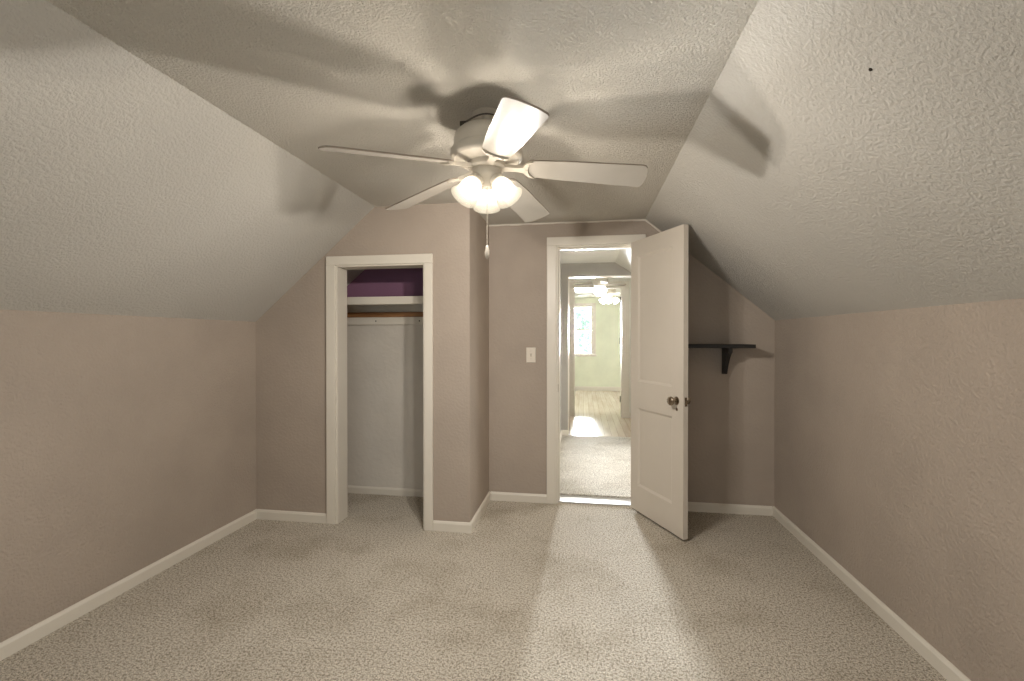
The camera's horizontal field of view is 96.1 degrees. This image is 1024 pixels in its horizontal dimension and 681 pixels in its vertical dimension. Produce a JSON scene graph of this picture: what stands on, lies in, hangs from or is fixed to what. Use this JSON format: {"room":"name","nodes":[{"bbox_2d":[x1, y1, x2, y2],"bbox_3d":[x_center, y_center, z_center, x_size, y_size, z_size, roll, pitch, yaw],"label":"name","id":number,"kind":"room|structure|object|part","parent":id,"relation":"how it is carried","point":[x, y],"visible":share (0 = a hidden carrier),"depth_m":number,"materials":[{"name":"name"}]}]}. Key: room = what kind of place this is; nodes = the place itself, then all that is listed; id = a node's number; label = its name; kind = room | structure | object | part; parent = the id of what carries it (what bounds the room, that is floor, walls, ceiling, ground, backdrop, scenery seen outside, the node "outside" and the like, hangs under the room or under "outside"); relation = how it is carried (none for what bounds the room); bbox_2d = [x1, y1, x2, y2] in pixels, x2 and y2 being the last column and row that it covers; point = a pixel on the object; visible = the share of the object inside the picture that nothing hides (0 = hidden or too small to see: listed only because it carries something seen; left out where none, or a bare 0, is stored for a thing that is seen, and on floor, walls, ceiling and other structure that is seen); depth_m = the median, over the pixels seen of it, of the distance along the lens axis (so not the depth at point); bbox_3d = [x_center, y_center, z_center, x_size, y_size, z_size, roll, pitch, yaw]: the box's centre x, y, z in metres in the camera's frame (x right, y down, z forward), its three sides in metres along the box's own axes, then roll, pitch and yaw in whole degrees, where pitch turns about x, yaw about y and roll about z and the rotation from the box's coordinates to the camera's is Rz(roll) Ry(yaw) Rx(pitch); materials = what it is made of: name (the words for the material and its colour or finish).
{"room":"empty attic bedroom","nodes":[
{"label":"empty attic bedroom","id":0,"kind":"room"},
{"bbox_2d":[0,309,255,642],"bbox_3d":[-2.112,0.543,1.667,0.100,1.453,4.738,0,0,9],"label":"wall","id":1,"kind":"structure","parent":0,"point":[126,442],"depth_m":2.26,"materials":[{"name":"beige paint"}]},
{"bbox_2d":[0,509,256,660],"bbox_3d":[-2.106,1.239,1.341,0.013,0.066,3.887,0,0,9],"label":"baseboard","id":2,"kind":"structure","parent":1,"relation":"attached to","point":[23,639],"depth_m":2.25,"materials":[{"name":"white wood"}]},
{"bbox_2d":[0,0,374,321],"bbox_3d":[-1.657,-0.543,1.534,0.956,0.842,4.628,0,0,9],"label":"ceiling","id":3,"kind":"structure","parent":0,"point":[124,190],"depth_m":1.84,"materials":[{"name":"white paint"}]},
{"bbox_2d":[256,202,473,521],"bbox_3d":[-1.037,0.177,3.191,1.555,2.167,0.110,0,0,9],"label":"wall","id":4,"kind":"structure","parent":0,"point":[291,334],"depth_m":3.13,"materials":[{"name":"beige paint"}]},
{"bbox_2d":[257,509,326,523],"bbox_3d":[-1.539,1.228,3.213,0.532,0.066,0.013,0,0,9],"label":"baseboard","id":5,"kind":"structure","parent":4,"relation":"attached to","point":[310,517],"depth_m":3.21,"materials":[{"name":"white wood"}]},
{"bbox_2d":[326,254,432,530],"bbox_3d":[-0.890,0.343,3.167,0.759,1.836,0.142,0,0,9],"label":"door frame","id":6,"kind":"structure","parent":4,"relation":"attached to","point":[332,262],"depth_m":3.15,"materials":[{"name":"white wood"}]},
{"bbox_2d":[433,520,471,532],"bbox_3d":[-0.394,1.229,3.035,0.261,0.066,0.013,0,0,9],"label":"baseboard","id":7,"kind":"structure","parent":4,"relation":"attached to","point":[444,526],"depth_m":3.03,"materials":[{"name":"white wood"}]},
{"bbox_2d":[347,268,422,296],"bbox_3d":[-0.934,-0.617,3.484,1.225,0.582,0.511,0,0,9],"label":"wall","id":8,"kind":"structure","parent":0,"point":[401,281],"depth_m":3.74,"materials":[{"name":"purple paint"}]},
{"bbox_2d":[47,0,758,224],"bbox_3d":[-0.271,-0.940,1.316,1.850,0.090,4.628,0,0,9],"label":"ceiling","id":9,"kind":"structure","parent":0,"point":[617,81],"depth_m":1.53,"materials":[{"name":"white paint"}]},
{"bbox_2d":[318,95,647,258],"bbox_3d":[-0.063,-0.610,1.827,1.167,0.577,1.195,0,0,9],"label":"ceiling fan","id":10,"kind":"object","parent":9,"relation":"hanging from","point":[489,145],"visible":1,"depth_m":1.76,"materials":[{"name":"white plastic"}]},
{"bbox_3d":[-0.428,-0.654,1.623,0.472,0.006,0.136,-7,19,-31],"label":"blade","id":11,"kind":"part","parent":10,"relation":"part of","materials":[{"name":"white wood"}]},
{"bbox_3d":[-0.391,-0.657,2.074,0.472,0.006,0.136,-7,11,40],"label":"blade","id":12,"kind":"part","parent":10,"relation":"part of","materials":[{"name":"white wood"}]},
{"bbox_3d":[-0.158,-0.596,1.786,0.046,0.059,0.046,41,-21,-26],"label":"bulb","id":13,"kind":"part","parent":10,"relation":"part of","materials":[{"name":"white glass"}]},
{"bbox_3d":[-0.100,-0.866,1.822,0.110,0.064,0.110,0,0,9],"label":"mounting plate","id":14,"kind":"part","parent":10,"relation":"part of","materials":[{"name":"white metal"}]},
{"bbox_3d":[-0.104,-0.597,1.893,0.046,0.059,0.046,0,36,-3],"label":"bulb","id":15,"kind":"part","parent":10,"relation":"part of","materials":[{"name":"white glass"}]},
{"bbox_3d":[-0.099,-0.349,1.821,0.019,0.057,0.019,0,0,9],"label":"pull knob","id":16,"kind":"part","parent":10,"relation":"part of","materials":[{"name":"beige plastic"}]},
{"bbox_3d":[-0.038,-0.596,1.792,0.046,0.059,0.046,-39,-16,22],"label":"bulb","id":17,"kind":"part","parent":10,"relation":"part of","materials":[{"name":"white glass"}]},
{"bbox_3d":[-0.011,-0.653,1.450,0.136,0.006,0.472,15,2,-14],"label":"blade","id":18,"kind":"part","parent":10,"relation":"part of","materials":[{"name":"white wood"}]},
{"bbox_3d":[0.048,-0.657,2.178,0.136,0.006,0.472,-16,-11,21],"label":"blade","id":19,"kind":"part","parent":10,"relation":"part of","materials":[{"name":"white wood"}]},
{"bbox_3d":[0.283,-0.655,1.792,0.472,0.006,0.136,6,-14,5],"label":"blade","id":20,"kind":"part","parent":10,"relation":"part of","materials":[{"name":"white laminate"}]},
{"bbox_2d":[0,493,947,680],"bbox_3d":[-0.265,1.322,1.346,3.850,0.100,4.663,0,0,9],"label":"floor","id":21,"kind":"structure","parent":0,"point":[535,591],"depth_m":2.13,"materials":[{"name":"beige carpet"}]},
{"bbox_2d":[558,495,630,506],"bbox_3d":[0.648,1.303,3.607,0.588,0.110,0.155,0,0,9],"label":"threshold","id":22,"kind":"object","parent":21,"relation":"on","point":[594,500],"visible":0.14,"depth_m":3.59,"materials":[{"name":"white wood"}]},
{"bbox_2d":[474,208,488,514],"bbox_3d":[-0.275,0.176,3.386,0.110,2.167,0.511,0,0,9],"label":"wall","id":23,"kind":"structure","parent":0,"point":[481,264],"depth_m":3.33,"materials":[{"name":"beige paint"}]},
{"bbox_2d":[470,491,489,530],"bbox_3d":[-0.223,1.227,3.329,0.013,0.066,0.621,0,0,9],"label":"baseboard","id":24,"kind":"structure","parent":23,"relation":"attached to","point":[478,514],"depth_m":3.28,"materials":[{"name":"white wood"}]},
{"bbox_2d":[560,261,560,431],"bbox_3d":[0.418,0.133,4.874,0.100,2.235,2.382,0,0,9],"label":"wall","id":25,"kind":"structure","parent":0,"point":[560,261],"depth_m":5.76,"materials":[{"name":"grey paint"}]},
{"bbox_2d":[347,221,774,506],"bbox_3d":[0.095,0.175,3.647,3.650,2.167,0.142,0,0,9],"label":"wall","id":26,"kind":"structure","parent":0,"point":[731,414],"depth_m":3.58,"materials":[{"name":"beige paint"}]},
{"bbox_2d":[347,317,422,324],"bbox_3d":[-1.007,-0.158,3.733,1.440,0.062,0.023,0,0,9],"label":"board","id":27,"kind":"object","parent":26,"relation":"attached to","point":[350,320],"visible":0.56,"depth_m":3.73,"materials":[{"name":"wood"}]},
{"bbox_2d":[347,312,422,316],"bbox_3d":[-1.008,-0.209,3.728,1.440,0.040,0.034,0,0,9],"label":"rail","id":28,"kind":"object","parent":27,"relation":"on","point":[349,314],"visible":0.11,"depth_m":3.71,"materials":[{"name":"brown wood"}]},
{"bbox_2d":[347,296,422,304],"bbox_3d":[-1.036,-0.298,3.588,1.428,0.058,0.318,0,0,9],"label":"closet shelf","id":29,"kind":"object","parent":26,"relation":"attached to","point":[389,299],"visible":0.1,"depth_m":3.41,"materials":[{"name":"white wood"}]},
{"bbox_2d":[348,485,422,496],"bbox_3d":[-1.007,1.228,3.747,1.445,0.058,0.013,0,0,9],"label":"baseboard","id":30,"kind":"structure","parent":26,"relation":"attached to","point":[351,489],"depth_m":3.74,"materials":[{"name":"white wood"}]},
{"bbox_2d":[490,491,546,502],"bbox_3d":[0.050,1.226,3.594,0.444,0.066,0.013,0,0,9],"label":"baseboard","id":31,"kind":"structure","parent":26,"relation":"attached to","point":[496,496],"depth_m":3.59,"materials":[{"name":"white wood"}]},
{"bbox_2d":[526,348,535,361],"bbox_3d":[0.146,0.113,3.570,0.072,0.116,0.019,0,0,9],"label":"light switch","id":32,"kind":"object","parent":26,"relation":"attached to","point":[530,352],"visible":1,"depth_m":3.57,"materials":[{"name":"beige plastic"}]},
{"bbox_2d":[489,219,644,225],"bbox_3d":[0.407,-0.902,3.528,1.192,0.013,0.008,0,0,9],"label":"trim","id":33,"kind":"structure","parent":26,"relation":"attached to","point":[629,219],"depth_m":3.53,"materials":[{"name":"white wood"}]},
{"bbox_2d":[547,234,645,503],"bbox_3d":[0.644,0.233,3.561,0.738,2.052,0.152,0,0,9],"label":"door frame","id":34,"kind":"structure","parent":26,"relation":"attached to","point":[552,242],"depth_m":3.54,"materials":[{"name":"white wood"}]},
{"bbox_2d":[645,219,661,231],"bbox_3d":[1.063,-0.844,3.424,0.147,0.127,0.018,0,0,9],"label":"trim","id":35,"kind":"structure","parent":26,"relation":"attached to","point":[647,221],"depth_m":3.42,"materials":[{"name":"white wood"}]},
{"bbox_2d":[631,224,690,539],"bbox_3d":[0.997,0.259,3.156,0.153,1.972,0.612,0,0,-18],"label":"door","id":36,"kind":"structure","parent":26,"relation":"in","point":[660,399],"depth_m":3.11,"materials":[{"name":"white paint"}]},
{"bbox_3d":[1.022,0.385,2.926,0.059,0.057,0.057,0,0,-18],"label":"knob","id":37,"kind":"part","parent":36,"relation":"part of","materials":[{"name":"silver metal"}]},
{"bbox_2d":[688,344,755,373],"bbox_3d":[1.418,0.134,3.285,0.541,0.216,0.190,0,0,9],"label":"wall shelf","id":38,"kind":"object","parent":26,"relation":"attached to","point":[727,349],"visible":0.52,"depth_m":3.20,"materials":[{"name":"black paint"}]},
{"bbox_2d":[688,502,772,515],"bbox_3d":[1.437,1.227,3.378,0.886,0.066,0.013,0,0,9],"label":"baseboard","id":39,"kind":"structure","parent":26,"relation":"attached to","point":[692,506],"depth_m":3.35,"materials":[{"name":"white wood"}]},
{"bbox_2d":[560,249,619,263],"bbox_3d":[0.753,-1.024,4.814,0.777,0.080,2.382,0,0,9],"label":"ceiling","id":40,"kind":"structure","parent":0,"point":[605,255],"depth_m":5.41,"materials":[{"name":"white paint"}]},
{"bbox_2d":[560,390,630,497],"bbox_3d":[1.158,1.274,7.441,4.600,0.122,7.580,0,0,9],"label":"floor","id":41,"kind":"structure","parent":0,"point":[597,466],"depth_m":5.18,"materials":[{"name":"grey carpet"}]},
{"bbox_2d":[561,262,630,429],"bbox_3d":[1.455,0.127,5.862,1.644,2.235,0.110,0,0,9],"label":"wall","id":42,"kind":"structure","parent":0,"point":[609,268],"depth_m":5.92,"materials":[{"name":"grey paint"}]},
{"bbox_2d":[562,430,567,435],"bbox_3d":[0.685,1.200,5.926,0.078,0.090,0.013,0,0,9],"label":"baseboard","id":43,"kind":"structure","parent":42,"relation":"attached to","point":[564,432],"depth_m":5.92,"materials":[{"name":"white wood"}]},
{"bbox_2d":[568,275,630,434],"bbox_3d":[1.222,0.210,5.899,1.002,2.070,0.118,0,0,9],"label":"trim","id":44,"kind":"structure","parent":42,"relation":"attached to","point":[605,276],"depth_m":5.91,"materials":[{"name":"white wood"}]},
{"bbox_2d":[575,297,620,386],"bbox_3d":[1.736,0.088,11.139,4.600,2.250,0.120,0,0,9],"label":"wall","id":45,"kind":"structure","parent":0,"point":[603,369],"depth_m":11.01,"materials":[{"name":"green paint"}]},
{"bbox_2d":[575,303,596,355],"bbox_3d":[1.535,-0.259,11.128,1.005,1.275,0.140,0,0,9],"label":"window","id":46,"kind":"structure","parent":45,"relation":"in","point":[577,305],"depth_m":11.03,"materials":[{"name":"white wood"}]},
{"bbox_3d":[1.543,-0.524,11.181,0.805,0.586,0.030,0,0,9],"label":"sash","id":47,"kind":"part","parent":46,"relation":"part of","materials":[{"name":"glass"}]},
{"bbox_3d":[1.538,0.028,11.155,0.805,0.610,0.030,0,0,9],"label":"sash","id":48,"kind":"part","parent":46,"relation":"part of","materials":[{"name":"clear glass"}]},
{"bbox_3d":[1.528,0.356,11.087,1.005,0.045,0.050,0,0,9],"label":"sill","id":49,"kind":"part","parent":46,"relation":"part of","materials":[{"name":"white wood"}]},
{"bbox_2d":[575,386,620,390],"bbox_3d":[1.726,1.159,11.080,4.400,0.110,0.013,0,0,9],"label":"baseboard","id":50,"kind":"structure","parent":45,"relation":"attached to","point":[590,388],"depth_m":11.03,"materials":[{"name":"white wood"}]},
{"bbox_2d":[575,289,620,297],"bbox_3d":[1.455,-1.076,9.332,4.600,0.100,3.723,0,0,9],"label":"ceiling","id":51,"kind":"structure","parent":0,"point":[578,292],"depth_m":9.86,"materials":[{"name":"white paint"}]},
{"bbox_2d":[579,289,620,303],"bbox_3d":[1.746,-0.840,8.390,1.047,0.361,1.064,0,0,9],"label":"ceiling fan","id":52,"kind":"object","parent":51,"relation":"hanging from","point":[610,292],"visible":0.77,"depth_m":8.31,"materials":[{"name":"white glass"}]},
{"bbox_3d":[1.659,-0.740,8.340,0.124,0.105,0.124,43,-11,-12],"label":"lamp shade","id":53,"kind":"part","parent":52,"relation":"part of","materials":[{"name":"white glass"}]},
{"bbox_3d":[1.733,-0.739,8.262,0.124,0.105,0.124,0,-42,19],"label":"lamp shade","id":54,"kind":"part","parent":52,"relation":"part of","materials":[{"name":"white glass"}]},
{"bbox_3d":[1.886,-0.740,8.396,0.124,0.105,0.124,-43,8,-8],"label":"lamp shade","id":55,"kind":"part","parent":52,"relation":"part of","materials":[{"name":"white glass"}]},
{"bbox_2d":[569,277,630,411],"bbox_3d":[1.161,0.105,7.451,4.600,2.260,0.100,0,0,9],"label":"wall","id":56,"kind":"structure","parent":0,"point":[620,278],"depth_m":7.29,"materials":[{"name":"white paint"}]},
{"bbox_2d":[574,287,621,415],"bbox_3d":[1.378,0.193,7.418,0.748,2.085,0.108,0,0,9],"label":"trim","id":57,"kind":"structure","parent":56,"relation":"attached to","point":[592,287],"depth_m":7.41,"materials":[{"name":"white wood"}]},
{"bbox_2d":[569,281,628,417],"bbox_3d":[1.382,0.148,7.357,0.962,2.175,0.018,0,0,9],"label":"door frame","id":58,"kind":"structure","parent":56,"relation":"attached to","point":[625,289],"depth_m":7.29,"materials":[{"name":"white wood"}]},
{"bbox_2d":[622,412,630,417],"bbox_3d":[1.871,1.186,7.272,0.260,0.100,0.012,0,0,9],"label":"baseboard","id":59,"kind":"structure","parent":56,"relation":"attached to","point":[624,414],"depth_m":7.27,"materials":[{"name":"white wood"}]},
{"bbox_2d":[615,249,630,271],"bbox_3d":[1.639,-0.703,4.678,1.016,0.710,2.382,0,0,9],"label":"ceiling","id":60,"kind":"structure","parent":0,"point":[623,259],"depth_m":5.32,"materials":[{"name":"white paint"}]},
{"bbox_2d":[646,0,1023,319],"bbox_3d":[1.118,-0.546,1.102,0.961,0.832,4.628,0,0,9],"label":"ceiling","id":61,"kind":"structure","parent":0,"point":[812,181],"depth_m":1.42,"materials":[{"name":"white paint"}]},
{"bbox_2d":[774,298,1023,680],"bbox_3d":[1.583,0.542,1.026,0.100,1.464,4.608,0,0,9],"label":"wall","id":62,"kind":"structure","parent":0,"point":[899,433],"depth_m":1.88,"materials":[{"name":"beige paint"}]},
{"bbox_2d":[773,506,970,680],"bbox_3d":[1.535,1.240,1.088,0.013,0.066,4.508,0,0,9],"label":"baseboard","id":63,"kind":"structure","parent":62,"relation":"attached to","point":[927,651],"depth_m":2.10,"materials":[{"name":"white wood"}]},
{"bbox_3d":[1.318,-1.055,6.701,1.380,0.080,1.520,0,0,9],"label":"ceiling","id":64,"kind":"structure","parent":0,"visible":0},
{"bbox_2d":[574,278,625,295],"bbox_3d":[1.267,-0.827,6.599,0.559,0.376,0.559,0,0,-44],"label":"ceiling fan","id":65,"kind":"object","parent":64,"relation":"hanging from","point":[599,283],"visible":0.73,"depth_m":6.54,"materials":[{"name":"white glass"}]},
{"bbox_3d":[1.482,-0.802,6.596,0.310,0.008,0.100,0,-12,1],"label":"blade","id":66,"kind":"part","parent":65,"relation":"part of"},
{"label":"outside","id":67,"kind":"structure","parent":0,"visible":0},
{"bbox_3d":[2.881,4.019,18.508,18.000,0.100,14.587,0,0,9],"label":"ground","id":68,"kind":"structure","parent":67,"visible":0},
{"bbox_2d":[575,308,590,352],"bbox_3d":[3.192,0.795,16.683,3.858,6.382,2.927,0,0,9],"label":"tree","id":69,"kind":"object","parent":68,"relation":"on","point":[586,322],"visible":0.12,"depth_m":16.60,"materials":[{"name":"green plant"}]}
]}

